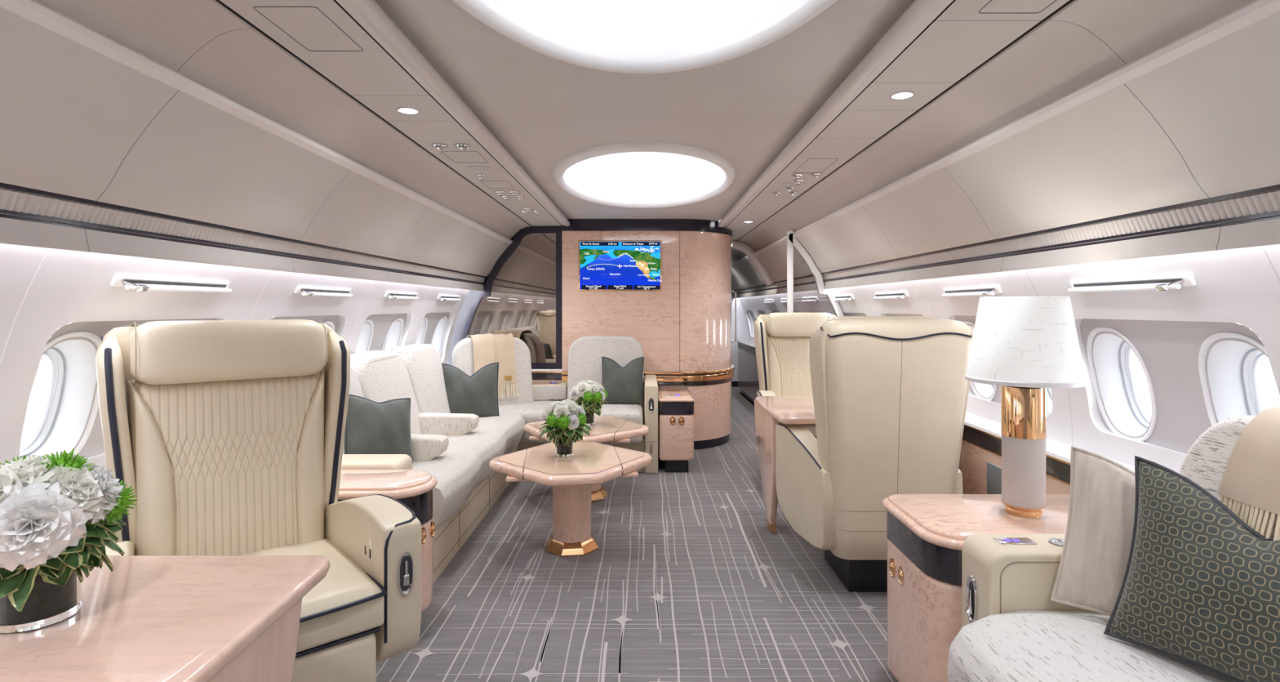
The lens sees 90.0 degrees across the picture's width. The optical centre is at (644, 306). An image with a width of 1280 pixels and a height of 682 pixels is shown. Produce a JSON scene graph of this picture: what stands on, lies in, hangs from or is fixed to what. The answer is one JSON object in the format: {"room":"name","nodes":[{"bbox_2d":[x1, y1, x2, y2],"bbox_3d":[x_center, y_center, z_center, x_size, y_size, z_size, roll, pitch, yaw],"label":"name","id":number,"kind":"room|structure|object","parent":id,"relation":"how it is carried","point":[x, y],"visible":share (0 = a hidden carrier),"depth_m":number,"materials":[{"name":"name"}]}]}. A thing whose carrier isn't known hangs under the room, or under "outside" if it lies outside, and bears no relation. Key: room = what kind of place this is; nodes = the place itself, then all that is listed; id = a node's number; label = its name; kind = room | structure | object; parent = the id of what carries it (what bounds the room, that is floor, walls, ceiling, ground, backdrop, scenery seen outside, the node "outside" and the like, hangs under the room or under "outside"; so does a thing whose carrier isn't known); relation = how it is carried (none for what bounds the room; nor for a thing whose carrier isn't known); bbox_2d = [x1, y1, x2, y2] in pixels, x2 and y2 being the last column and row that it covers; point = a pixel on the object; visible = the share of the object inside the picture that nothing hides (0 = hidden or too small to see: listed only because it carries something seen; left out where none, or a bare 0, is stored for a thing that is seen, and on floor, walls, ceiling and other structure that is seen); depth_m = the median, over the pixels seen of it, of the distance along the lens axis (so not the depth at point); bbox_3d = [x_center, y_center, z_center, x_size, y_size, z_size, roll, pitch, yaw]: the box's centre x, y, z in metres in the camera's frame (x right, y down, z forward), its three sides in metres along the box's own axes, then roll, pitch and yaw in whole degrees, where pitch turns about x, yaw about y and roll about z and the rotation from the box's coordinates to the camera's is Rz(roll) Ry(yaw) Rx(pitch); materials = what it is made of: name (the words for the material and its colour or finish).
{"room":"aircraft cabin","nodes":[
{"label":"aircraft cabin","id":0,"kind":"room"},
{"bbox_2d":[0,213,484,471],"bbox_3d":[-1.660,0.177,1.330,0.300,0.796,9.460,0,0,0],"label":"wall","id":1,"kind":"structure","parent":0,"point":[46,294],"depth_m":2.07,"materials":[{"name":"white paint"}]},
{"bbox_2d":[19,331,102,458],"bbox_3d":[-1.826,0.288,1.940,0.228,0.426,0.302,0,0,0],"label":"window","id":2,"kind":"structure","parent":1,"relation":"in","point":[61,396],"depth_m":2.03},
{"bbox_2d":[109,273,231,293],"bbox_3d":[-1.598,-0.075,2.194,0.036,0.051,0.530,0,0,0],"label":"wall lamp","id":3,"kind":"object","parent":1,"relation":"attached to","point":[136,282],"visible":1,"depth_m":2.14,"materials":[{"name":"white paint"}]},
{"bbox_2d":[0,188,485,282],"bbox_3d":[-1.512,-0.254,1.330,0.026,0.046,9.460,0,0,0],"label":"trim","id":4,"kind":"structure","parent":1,"relation":"attached to","point":[10,200],"depth_m":2.06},
{"bbox_2d":[0,0,512,291],"bbox_3d":[-1.384,-0.392,1.330,0.292,0.486,9.460,0,0,0],"label":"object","id":5,"kind":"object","parent":1,"relation":"attached to","point":[87,117],"depth_m":1.89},
{"bbox_2d":[293,284,352,297],"bbox_3d":[-1.598,-0.075,3.210,0.036,0.051,0.530,0,0,0],"label":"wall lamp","id":6,"kind":"object","parent":1,"relation":"attached to","point":[308,291],"visible":1,"depth_m":3.16,"materials":[{"name":"white paint"}]},
{"bbox_2d":[321,320,334,330],"bbox_3d":[-1.826,0.288,3.464,0.228,0.426,0.302,0,0,0],"label":"window","id":7,"kind":"structure","parent":1,"relation":"in","point":[330,322],"depth_m":3.50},
{"bbox_2d":[355,319,373,353],"bbox_3d":[-1.826,0.288,3.972,0.228,0.426,0.302,0,0,0],"label":"window","id":8,"kind":"structure","parent":1,"relation":"in","point":[363,340],"depth_m":4.08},
{"bbox_2d":[381,317,403,350],"bbox_3d":[-1.826,0.288,4.480,0.228,0.426,0.302,0,0,0],"label":"window","id":9,"kind":"structure","parent":1,"relation":"in","point":[392,337],"depth_m":4.59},
{"bbox_2d":[383,290,418,299],"bbox_3d":[-1.598,-0.075,4.226,0.036,0.051,0.530,0,0,0],"label":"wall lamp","id":10,"kind":"object","parent":1,"relation":"attached to","point":[391,295],"visible":1,"depth_m":4.18,"materials":[{"name":"white paint"}]},
{"bbox_2d":[415,316,427,343],"bbox_3d":[-1.826,0.288,4.988,0.228,0.426,0.302,0,0,0],"label":"window","id":11,"kind":"structure","parent":1,"relation":"in","point":[419,340],"depth_m":5.11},
{"bbox_2d":[431,315,447,355],"bbox_3d":[-1.826,0.288,5.496,0.228,0.426,0.302,0,0,0],"label":"window","id":12,"kind":"structure","parent":1,"relation":"in","point":[437,337],"depth_m":5.61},
{"bbox_2d":[436,293,460,300],"bbox_3d":[-1.598,-0.075,5.242,0.036,0.051,0.530,0,0,0],"label":"wall light","id":13,"kind":"object","parent":1,"relation":"attached to","point":[442,297],"visible":1,"depth_m":5.19,"materials":[{"name":"white paint"}]},
{"bbox_2d":[444,235,515,364],"bbox_3d":[-1.330,0.185,6.090,1.140,2.300,0.060,0,0,0],"label":"wall","id":14,"kind":"structure","parent":0,"point":[459,325],"depth_m":6.06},
{"bbox_2d":[531,368,562,400],"bbox_3d":[-1.269,0.957,6.082,1.002,0.756,0.235,0,0,0],"label":"side table","id":15,"kind":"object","parent":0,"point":[538,375],"depth_m":5.99,"materials":[{"name":"wood"}]},
{"bbox_2d":[459,226,562,368],"bbox_3d":[-1.262,-0.087,6.020,0.989,1.340,0.060,0,0,0],"label":"mirror","id":16,"kind":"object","parent":15,"relation":"on","point":[522,296],"depth_m":6.01,"materials":[{"name":"mirror"}]},
{"bbox_2d":[253,6,363,51],"bbox_3d":[-0.913,-0.761,1.760,0.165,0.002,0.282,0,0,0],"label":"hatch","id":17,"kind":"object","parent":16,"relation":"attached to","point":[253,6],"visible":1,"depth_m":1.73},
{"bbox_2d":[215,0,569,226],"bbox_3d":[-0.877,-0.788,1.330,0.370,0.074,9.460,0,0,0],"label":"trim","id":18,"kind":"structure","parent":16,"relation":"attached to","point":[389,73],"depth_m":2.13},
{"bbox_2d":[396,106,419,114],"bbox_3d":[-0.915,-0.760,2.477,0.086,0.004,0.086,0,0,0],"label":"recessed light","id":19,"kind":"object","parent":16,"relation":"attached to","point":[407,110],"visible":1,"depth_m":2.47,"materials":[{"name":"silver metal"}]},
{"bbox_2d":[431,143,447,151],"bbox_3d":[-0.965,-0.750,3.010,0.074,0.022,0.073,0,0,0],"label":"air nozzle","id":20,"kind":"object","parent":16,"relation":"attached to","point":[440,147],"visible":1,"depth_m":2.99,"materials":[{"name":"silver metal"}]},
{"bbox_2d":[454,143,471,151],"bbox_3d":[-0.856,-0.750,3.010,0.074,0.022,0.073,0,0,0],"label":"air nozzle","id":21,"kind":"object","parent":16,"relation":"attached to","point":[463,147],"visible":1,"depth_m":2.99,"materials":[{"name":"silver metal"}]},
{"bbox_2d":[466,165,492,170],"bbox_3d":[-0.905,-0.760,3.500,0.140,0.003,0.112,0,0,0],"label":"ceiling speaker","id":22,"kind":"object","parent":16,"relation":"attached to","point":[470,167],"visible":1,"depth_m":3.49},
{"bbox_2d":[474,173,487,179],"bbox_3d":[-0.945,-0.750,3.700,0.074,0.022,0.073,0,0,0],"label":"air nozzle","id":23,"kind":"object","parent":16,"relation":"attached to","point":[480,176],"visible":1,"depth_m":3.68,"materials":[{"name":"silver metal"}]},
{"bbox_2d":[494,191,506,195],"bbox_3d":[-0.950,-0.750,4.220,0.074,0.022,0.073,0,0,0],"label":"air nozzle","id":24,"kind":"object","parent":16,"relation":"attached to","point":[499,193],"visible":1,"depth_m":4.20,"materials":[{"name":"silver metal"}]},
{"bbox_2d":[501,195,511,199],"bbox_3d":[-0.950,-0.750,4.400,0.074,0.022,0.073,0,0,0],"label":"air nozzle","id":25,"kind":"object","parent":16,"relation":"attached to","point":[504,197],"visible":1,"depth_m":4.38,"materials":[{"name":"silver metal"}]},
{"bbox_2d":[509,191,520,195],"bbox_3d":[-0.855,-0.750,4.220,0.074,0.022,0.073,0,0,0],"label":"air nozzle","id":26,"kind":"object","parent":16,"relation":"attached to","point":[513,193],"visible":1,"depth_m":4.20,"materials":[{"name":"silver metal"}]},
{"bbox_2d":[515,195,525,199],"bbox_3d":[-0.855,-0.750,4.400,0.074,0.022,0.073,0,0,0],"label":"air nozzle","id":27,"kind":"object","parent":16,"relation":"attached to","point":[518,197],"visible":1,"depth_m":4.38,"materials":[{"name":"silver metal"}]},
{"bbox_2d":[522,207,532,211],"bbox_3d":[-0.900,-0.750,4.920,0.074,0.022,0.073,0,0,0],"label":"air nozzle","id":28,"kind":"object","parent":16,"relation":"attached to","point":[526,209],"visible":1,"depth_m":4.90,"materials":[{"name":"silver metal"}]},
{"bbox_2d":[376,386,897,681],"bbox_3d":[0.000,1.334,3.680,3.800,0.001,14.160,0,0,0],"label":"floor","id":29,"kind":"structure","parent":0,"point":[687,579],"depth_m":2.94,"materials":[{"name":"grey carpet"}]},
{"bbox_2d":[0,555,329,681],"bbox_3d":[-1.157,0.952,0.949,0.927,0.763,1.058,0,0,0],"label":"dining table","id":30,"kind":"object","parent":29,"relation":"on","point":[150,618],"visible":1,"depth_m":1.19,"materials":[{"name":"pink wood"}]},
{"bbox_2d":[0,568,81,632],"bbox_3d":[-1.115,0.501,1.175,0.122,0.133,0.122,0,0,0],"label":"glass vase","id":31,"kind":"object","parent":30,"relation":"on","point":[47,603],"visible":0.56,"depth_m":1.14,"materials":[{"name":"black"}]},
{"bbox_2d":[0,448,137,611],"bbox_3d":[-1.120,0.394,1.172,0.255,0.259,0.266,0,0,-5],"label":"flower bouquet","id":32,"kind":"object","parent":31,"relation":"in","point":[59,515],"visible":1,"depth_m":1.13,"materials":[{"name":"white plant"}]},
{"bbox_2d":[95,319,421,681],"bbox_3d":[-1.204,0.689,1.935,0.803,1.293,0.809,0,0,-41],"label":"swivel armchair","id":33,"kind":"object","parent":29,"relation":"on","point":[228,436],"visible":0.82,"depth_m":1.97,"materials":[{"name":"beige leather"}]},
{"bbox_2d":[127,368,324,555],"bbox_3d":[-1.310,0.542,2.057,0.544,0.645,0.164,0,0,-41],"label":"backrest","id":34,"kind":"object","parent":33,"relation":"on","point":[232,463],"depth_m":2.01,"materials":[{"name":"beige leather"}]},
{"bbox_2d":[239,537,383,652],"bbox_3d":[-1.134,0.844,1.855,0.566,0.143,0.580,0,0,-41],"label":"seat cushion","id":35,"kind":"object","parent":33,"relation":"on","point":[344,606],"depth_m":1.81,"materials":[{"name":"beige leather"}]},
{"bbox_2d":[337,469,437,611],"bbox_3d":[-1.241,1.019,2.635,0.758,0.632,0.326,0,0,0],"label":"console","id":36,"kind":"object","parent":29,"relation":"on","point":[413,488],"visible":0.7,"depth_m":2.58,"materials":[{"name":"pink wood"}]},
{"bbox_2d":[341,335,657,583],"bbox_3d":[-0.803,0.797,4.362,1.822,1.075,3.135,0,0,0],"label":"sectional sofa","id":37,"kind":"object","parent":29,"relation":"on","point":[456,449],"visible":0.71,"depth_m":4.12,"materials":[{"name":"beige fabric"}]},
{"bbox_2d":[344,394,413,462],"bbox_3d":[-1.352,0.642,3.267,0.168,0.430,0.446,0,0,34],"label":"throw pillow","id":38,"kind":"object","parent":37,"relation":"on","point":[371,427],"visible":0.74,"depth_m":3.21,"materials":[{"name":"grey fabric"}]},
{"bbox_2d":[412,449,481,528],"bbox_3d":[-1.210,0.954,3.405,0.580,0.273,0.710,0,0,0],"label":"seat cushion","id":39,"kind":"object","parent":37,"relation":"on","point":[456,473],"depth_m":3.29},
{"bbox_2d":[441,361,499,417],"bbox_3d":[-1.311,0.627,4.804,0.428,0.413,0.158,0,0,-14],"label":"throw pillow","id":40,"kind":"object","parent":37,"relation":"on","point":[477,393],"visible":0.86,"depth_m":4.77,"materials":[{"name":"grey fabric"}]},
{"bbox_2d":[444,427,506,487],"bbox_3d":[-1.210,0.954,4.093,0.580,0.273,0.695,0,0,0],"label":"seat cushion","id":41,"kind":"object","parent":37,"relation":"on","point":[488,443],"depth_m":3.97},
{"bbox_2d":[466,333,518,398],"bbox_3d":[-1.318,0.502,5.500,0.378,0.552,0.344,0,0,-28],"label":"throw blanket","id":42,"kind":"object","parent":37,"relation":"on","point":[488,348],"visible":0.78,"depth_m":5.43,"materials":[{"name":"beige fabric"}]},
{"bbox_2d":[476,411,524,454],"bbox_3d":[-1.210,0.954,4.775,0.580,0.273,0.690,0,0,0],"label":"seat cushion","id":43,"kind":"object","parent":37,"relation":"on","point":[512,424],"depth_m":4.65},
{"bbox_2d":[498,400,559,444],"bbox_3d":[-1.090,0.957,5.412,0.860,0.257,0.776,0,0,0],"label":"cushion","id":44,"kind":"object","parent":37,"relation":"on","point":[531,411],"depth_m":5.18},
{"bbox_2d":[532,381,567,400],"bbox_3d":[-0.920,0.784,5.800,0.440,0.197,0.360,0,0,0],"label":"armrest","id":45,"kind":"object","parent":37,"relation":"attached to","point":[542,390],"visible":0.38,"depth_m":5.68,"materials":[{"name":"fabric"}]},
{"bbox_2d":[595,404,643,444],"bbox_3d":[-0.347,0.957,5.345,0.665,0.257,0.630,0,0,0],"label":"cushion","id":46,"kind":"object","parent":37,"relation":"on","point":[632,412],"depth_m":5.06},
{"bbox_2d":[601,356,644,404],"bbox_3d":[-0.192,0.631,5.501,0.369,0.404,0.146,0,0,4],"label":"throw pillow","id":47,"kind":"object","parent":37,"relation":"on","point":[624,385],"visible":0.95,"depth_m":5.46,"materials":[{"name":"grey fabric"}]},
{"bbox_2d":[488,441,652,556],"bbox_3d":[-0.405,1.083,3.570,0.803,0.501,0.788,0,0,34],"label":"coffee table","id":48,"kind":"object","parent":29,"relation":"on","point":[571,478],"visible":0.93,"depth_m":3.46,"materials":[{"name":"pink"}]},
{"bbox_2d":[555,437,573,457],"bbox_3d":[-0.450,0.769,3.600,0.102,0.123,0.102,0,0,0],"label":"glass vase","id":49,"kind":"object","parent":48,"relation":"on","point":[562,451],"visible":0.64,"depth_m":3.56,"materials":[{"name":"black"}]},
{"bbox_2d":[539,398,591,447],"bbox_3d":[-0.457,0.645,3.593,0.274,0.259,0.276,0,0,-30],"label":"flower bouquet","id":50,"kind":"object","parent":49,"relation":"in","point":[566,420],"visible":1,"depth_m":3.52,"materials":[{"name":"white plant"}]},
{"bbox_2d":[523,415,648,502],"bbox_3d":[-0.415,1.083,4.520,0.787,0.501,0.802,0,0,-39],"label":"coffee table","id":51,"kind":"object","parent":29,"relation":"on","point":[605,428],"visible":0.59,"depth_m":4.40,"materials":[{"name":"pink"}]},
{"bbox_2d":[584,411,595,425],"bbox_3d":[-0.405,0.769,4.550,0.102,0.123,0.102,0,0,0],"label":"glass vase","id":52,"kind":"object","parent":51,"relation":"on","point":[590,420],"visible":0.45,"depth_m":4.50,"materials":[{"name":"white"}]},
{"bbox_2d":[569,379,608,417],"bbox_3d":[-0.404,0.649,4.543,0.277,0.268,0.288,0,0,-41],"label":"flower bouquet","id":53,"kind":"object","parent":52,"relation":"in","point":[594,393],"visible":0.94,"depth_m":4.47,"materials":[{"name":"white plant"}]},
{"bbox_2d":[561,218,736,449],"bbox_3d":[0.078,0.258,6.563,1.692,2.155,1.274,0,0,0],"label":"partition wall","id":54,"kind":"structure","parent":29,"relation":"on","point":[682,329],"depth_m":5.96,"materials":[{"name":"pink wood"}]},
{"bbox_2d":[578,240,662,290],"bbox_3d":[-0.226,-0.387,5.957,0.775,0.468,0.026,0,0,0],"label":"screen","id":55,"kind":"object","parent":54,"relation":"attached to","point":[603,264],"visible":1,"depth_m":5.95,"materials":[{"name":"blue glass"}]},
{"bbox_2d":[657,385,694,472],"bbox_3d":[0.258,1.026,5.529,0.288,0.618,0.813,0,0,0],"label":"base cabinet","id":56,"kind":"object","parent":29,"relation":"on","point":[675,402],"visible":0.99,"depth_m":5.14,"materials":[{"name":"pink wood"}]},
{"bbox_2d":[736,340,759,404],"bbox_3d":[1.600,0.929,8.950,0.320,0.812,2.140,0,0,0],"label":"base cabinet","id":57,"kind":"object","parent":29,"relation":"on","point":[748,374],"visible":0.48,"depth_m":9.10,"materials":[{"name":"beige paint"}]},
{"bbox_2d":[754,395,815,533],"bbox_3d":[1.154,0.952,3.717,0.932,0.763,0.865,0,0,0],"label":"dining table","id":58,"kind":"object","parent":29,"relation":"on","point":[770,411],"visible":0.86,"depth_m":3.74,"materials":[{"name":"pink wood"}]},
{"bbox_2d":[753,312,836,453],"bbox_3d":[1.235,0.689,4.887,0.803,1.293,0.809,0,0,0],"label":"swivel armchair","id":59,"kind":"object","parent":29,"relation":"on","point":[781,340],"visible":0.39,"depth_m":5.02,"materials":[{"name":"beige leather"}]},
{"bbox_2d":[765,334,813,395],"bbox_3d":[1.235,0.542,5.048,0.544,0.645,0.164,0,0,0],"label":"cushion","id":60,"kind":"object","parent":59,"relation":"on","point":[788,371],"depth_m":5.02,"materials":[{"name":"beige leather"}]},
{"bbox_2d":[802,424,816,436],"bbox_3d":[1.235,0.844,4.780,0.566,0.143,0.580,0,0,0],"label":"seat cushion","id":61,"kind":"object","parent":59,"relation":"on","point":[811,428],"depth_m":4.51,"materials":[{"name":"beige leather"}]},
{"bbox_2d":[786,230,844,316],"bbox_3d":[1.473,0.347,5.375,0.568,1.975,0.050,0,0,0],"label":"frame","id":62,"kind":"structure","parent":29,"relation":"on","point":[792,242],"depth_m":5.35,"materials":[{"name":"white paint"}]},
{"bbox_2d":[775,315,973,591],"bbox_3d":[1.125,0.689,3.193,0.803,1.293,0.809,0,0,0],"label":"swivel armchair","id":63,"kind":"object","parent":29,"relation":"on","point":[891,393],"visible":0.96,"depth_m":2.84,"materials":[{"name":"beige leather"}]},
{"bbox_2d":[881,493,1069,681],"bbox_3d":[1.240,1.008,2.113,0.780,0.655,0.490,0,0,0],"label":"console","id":64,"kind":"object","parent":29,"relation":"on","point":[926,534],"visible":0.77,"depth_m":2.04,"materials":[{"name":"pink wood"}]},
{"bbox_2d":[964,296,1087,518],"bbox_3d":[1.252,0.323,2.115,0.347,0.714,0.347,0,0,0],"label":"table lamp","id":65,"kind":"object","parent":64,"relation":"on","point":[1026,346],"visible":1,"depth_m":2.05,"materials":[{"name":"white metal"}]},
{"bbox_2d":[946,415,1277,681],"bbox_3d":[1.181,0.792,0.479,0.878,1.085,2.768,0,0,0],"label":"divan","id":66,"kind":"object","parent":29,"relation":"on","point":[1011,630],"visible":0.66,"depth_m":1.53,"materials":[{"name":"beige fabric"}]},
{"bbox_2d":[1048,537,1064,546],"bbox_3d":[1.155,0.653,1.775,0.062,0.004,0.062,0,0,0],"label":"socket","id":67,"kind":"object","parent":66,"relation":"attached to","point":[1052,542],"depth_m":1.78,"materials":[{"name":"silver metal"}]},
{"bbox_2d":[1050,445,1195,615],"bbox_3d":[1.247,0.583,1.567,0.414,0.415,0.148,0,0,41],"label":"throw pillow","id":68,"kind":"object","parent":66,"relation":"on","point":[1096,547],"visible":0.44,"depth_m":1.62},
{"bbox_2d":[1103,455,1279,681],"bbox_3d":[1.254,0.572,1.310,0.178,0.426,0.510,0,0,-31],"label":"throw pillow","id":69,"kind":"object","parent":66,"relation":"on","point":[1200,587],"visible":1,"depth_m":1.35,"materials":[{"name":"green fabric"}]},
{"bbox_2d":[1217,405,1279,540],"bbox_3d":[1.419,0.373,1.179,0.300,0.319,0.554,0,0,0],"label":"throw blanket","id":70,"kind":"object","parent":66,"relation":"on","point":[1251,479],"visible":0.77,"depth_m":1.39,"materials":[{"name":"beige fabric"}]},
{"bbox_2d":[374,0,914,221],"bbox_3d":[0.000,-0.820,1.455,1.520,0.001,9.710,0,0,0],"label":"ceiling","id":71,"kind":"structure","parent":0,"point":[543,109],"depth_m":2.47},
{"bbox_2d":[451,0,837,73],"bbox_3d":[0.000,-0.925,1.220,1.249,0.290,1.984,0,0,0],"label":"dome light","id":72,"kind":"object","parent":71,"relation":"attached to","point":[620,36],"visible":1,"depth_m":2.04,"materials":[{"name":"white paint"}]},
{"bbox_2d":[553,142,735,208],"bbox_3d":[0.000,-0.925,4.120,1.249,0.290,1.984,0,0,0],"label":"dome light","id":73,"kind":"object","parent":71,"relation":"attached to","point":[637,175],"visible":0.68,"depth_m":4.62,"materials":[{"name":"white paint"}]},
{"bbox_2d":[731,288,749,381],"bbox_3d":[1.250,0.135,10.785,1.300,2.400,0.050,0,0,0],"label":"wall","id":74,"kind":"structure","parent":0,"point":[742,327],"depth_m":10.76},
{"bbox_2d":[731,381,737,386],"bbox_3d":[1.250,1.290,10.750,0.900,0.090,0.020,0,0,0],"label":"baseboard","id":75,"kind":"structure","parent":74,"relation":"attached to","point":[734,384],"depth_m":10.74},
{"bbox_2d":[770,191,782,196],"bbox_3d":[0.875,-0.750,4.260,0.074,0.022,0.073,0,0,0],"label":"air nozzle","id":76,"kind":"object","parent":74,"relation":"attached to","point":[775,193],"visible":1,"depth_m":4.24,"materials":[{"name":"silver metal"}]},
{"bbox_2d":[782,186,795,191],"bbox_3d":[0.920,-0.750,4.080,0.074,0.022,0.073,0,0,0],"label":"air nozzle","id":77,"kind":"object","parent":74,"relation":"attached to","point":[787,188],"visible":1,"depth_m":4.06,"materials":[{"name":"silver metal"}]},
{"bbox_2d":[786,191,797,195],"bbox_3d":[0.978,-0.750,4.240,0.074,0.022,0.073,0,0,0],"label":"air nozzle","id":78,"kind":"object","parent":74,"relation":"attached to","point":[790,193],"visible":1,"depth_m":4.22,"materials":[{"name":"silver metal"}]},
{"bbox_2d":[782,182,804,186],"bbox_3d":[0.920,-0.760,3.955,0.140,0.003,0.112,0,0,0],"label":"ceiling speaker","id":79,"kind":"object","parent":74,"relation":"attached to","point":[789,184],"visible":0.88,"depth_m":3.95},
{"bbox_2d":[791,173,804,178],"bbox_3d":[0.877,-0.750,3.680,0.074,0.022,0.073,0,0,0],"label":"air nozzle","id":80,"kind":"object","parent":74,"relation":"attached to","point":[797,175],"visible":1,"depth_m":3.66,"materials":[{"name":"silver metal"}]},
{"bbox_2d":[791,178,804,184],"bbox_3d":[0.920,-0.750,3.840,0.074,0.022,0.073,0,0,0],"label":"air nozzle","id":81,"kind":"object","parent":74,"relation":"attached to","point":[797,181],"visible":1,"depth_m":3.82,"materials":[{"name":"silver metal"}]},
{"bbox_2d":[808,173,822,177],"bbox_3d":[0.980,-0.750,3.660,0.074,0.022,0.073,0,0,0],"label":"air nozzle","id":82,"kind":"object","parent":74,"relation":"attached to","point":[813,175],"visible":1,"depth_m":3.64,"materials":[{"name":"silver metal"}]},
{"bbox_2d":[793,158,838,173],"bbox_3d":[0.917,-0.761,3.450,0.157,0.002,0.342,0,0,0],"label":"hatch","id":83,"kind":"object","parent":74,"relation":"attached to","point":[808,158],"visible":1,"depth_m":3.40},
{"bbox_2d":[718,0,1073,243],"bbox_3d":[0.877,-0.788,3.680,0.370,0.074,14.160,0,0,0],"label":"trim","id":84,"kind":"structure","parent":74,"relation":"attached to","point":[934,45],"depth_m":2.16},
{"bbox_2d":[889,91,915,99],"bbox_3d":[0.925,-0.760,2.298,0.086,0.004,0.086,0,0,0],"label":"recessed light","id":85,"kind":"object","parent":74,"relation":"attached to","point":[901,95],"visible":1,"depth_m":2.29,"materials":[{"name":"silver metal"}]},
{"bbox_2d":[978,0,1056,13],"bbox_3d":[0.940,-0.761,1.508,0.162,0.002,0.297,0,0,0],"label":"hatch","id":86,"kind":"object","parent":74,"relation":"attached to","point":[991,0],"visible":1,"depth_m":1.65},
{"bbox_2d":[737,213,1279,473],"bbox_3d":[1.660,0.177,3.653,0.300,0.796,14.214,0,0,0],"label":"wall","id":87,"kind":"structure","parent":0,"point":[1237,291],"depth_m":2.20,"materials":[{"name":"white paint"}]},
{"bbox_2d":[748,311,754,336],"bbox_3d":[1.826,0.288,10.516,0.228,0.426,0.302,0,0,0],"label":"window","id":88,"kind":"structure","parent":87,"relation":"in","point":[749,313],"depth_m":10.63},
{"bbox_2d":[731,240,774,285],"bbox_3d":[1.234,-0.506,7.300,0.498,0.533,0.100,0,0,0],"label":"trim","id":89,"kind":"structure","parent":87,"relation":"attached to","point":[747,249],"depth_m":7.26,"materials":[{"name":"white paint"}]},
{"bbox_2d":[764,298,773,302],"bbox_3d":[1.598,-0.075,8.230,0.036,0.051,0.530,0,0,0],"label":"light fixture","id":90,"kind":"object","parent":87,"relation":"attached to","point":[770,300],"visible":1,"depth_m":8.15,"materials":[{"name":"white paint"}]},
{"bbox_2d":[801,296,818,302],"bbox_3d":[1.598,-0.075,6.198,0.036,0.051,0.530,0,0,0],"label":"wall light","id":91,"kind":"object","parent":87,"relation":"attached to","point":[812,299],"visible":1,"depth_m":6.13,"materials":[{"name":"white paint"}]},
{"bbox_2d":[834,293,854,300],"bbox_3d":[1.598,-0.075,5.182,0.036,0.051,0.530,0,0,0],"label":"wall light","id":92,"kind":"object","parent":87,"relation":"attached to","point":[848,296],"visible":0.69,"depth_m":5.09,"materials":[{"name":"white paint"}]},
{"bbox_2d":[873,290,909,299],"bbox_3d":[1.598,-0.075,4.166,0.036,0.051,0.530,0,0,0],"label":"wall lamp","id":93,"kind":"object","parent":87,"relation":"attached to","point":[900,294],"visible":1,"depth_m":4.12,"materials":[{"name":"white paint"}]},
{"bbox_2d":[942,284,1002,297],"bbox_3d":[1.598,-0.075,3.150,0.036,0.051,0.530,0,0,0],"label":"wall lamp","id":94,"kind":"object","parent":87,"relation":"attached to","point":[984,291],"visible":1,"depth_m":3.10,"materials":[{"name":"white paint"}]},
{"bbox_2d":[963,320,997,400],"bbox_3d":[1.826,0.288,3.404,0.228,0.426,0.302,0,0,0],"label":"window","id":95,"kind":"structure","parent":87,"relation":"in","point":[986,390],"depth_m":3.46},
{"bbox_2d":[986,462,1001,493],"bbox_3d":[1.635,0.885,2.835,0.014,0.300,0.430,0,0,0],"label":"pocket","id":96,"kind":"object","parent":87,"relation":"attached to","point":[993,471],"visible":0.25,"depth_m":2.98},
{"bbox_2d":[731,0,1279,297],"bbox_3d":[1.384,-0.392,3.680,0.292,0.486,14.160,0,0,0],"label":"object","id":97,"kind":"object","parent":87,"relation":"attached to","point":[1193,120],"depth_m":1.95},
{"bbox_2d":[733,190,1279,293],"bbox_3d":[1.512,-0.254,3.680,0.026,0.046,14.160,0,0,0],"label":"trim","id":98,"kind":"structure","parent":87,"relation":"attached to","point":[1269,202],"depth_m":2.12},
{"bbox_2d":[959,411,1134,493],"bbox_3d":[1.700,0.955,3.680,0.129,0.760,14.160,0,0,0],"label":"trim","id":99,"kind":"structure","parent":87,"relation":"attached to","point":[981,442],"depth_m":3.08,"materials":[{"name":"white paint"}]},
{"bbox_2d":[1046,387,1053,415],"bbox_3d":[1.826,0.288,2.896,0.228,0.426,0.302,0,0,0],"label":"window","id":100,"kind":"structure","parent":87,"relation":"in","point":[1049,396],"depth_m":2.96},
{"bbox_2d":[1086,327,1157,441],"bbox_3d":[1.826,0.288,2.388,0.228,0.426,0.302,0,0,0],"label":"window","id":101,"kind":"structure","parent":87,"relation":"in","point":[1123,385],"depth_m":2.47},
{"bbox_2d":[1067,272,1196,292],"bbox_3d":[1.598,-0.075,2.134,0.036,0.051,0.530,0,0,0],"label":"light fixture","id":102,"kind":"object","parent":87,"relation":"attached to","point":[1172,281],"visible":1,"depth_m":2.07,"materials":[{"name":"white paint"}]},
{"bbox_2d":[1198,332,1279,426],"bbox_3d":[1.826,0.288,1.880,0.228,0.426,0.302,0,0,0],"label":"window","id":103,"kind":"structure","parent":87,"relation":"in","point":[1241,384],"depth_m":1.98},
{"bbox_3d":[0.000,0.135,-3.430,3.800,2.400,0.060,0,0,0],"label":"wall","id":104,"kind":"structure","parent":0,"visible":0},
{"bbox_2d":[37,0,531,239],"bbox_3d":[-1.179,-0.677,1.330,0.233,0.164,9.460,0,0,0],"label":"trim","id":105,"kind":"structure","parent":104,"relation":"attached to","point":[203,41],"depth_m":2.01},
{"bbox_2d":[731,0,1252,262],"bbox_3d":[1.179,-0.677,3.680,0.233,0.164,14.160,0,0,0],"label":"ceiling panel","id":106,"kind":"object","parent":104,"relation":"attached to","point":[1085,41],"depth_m":2.03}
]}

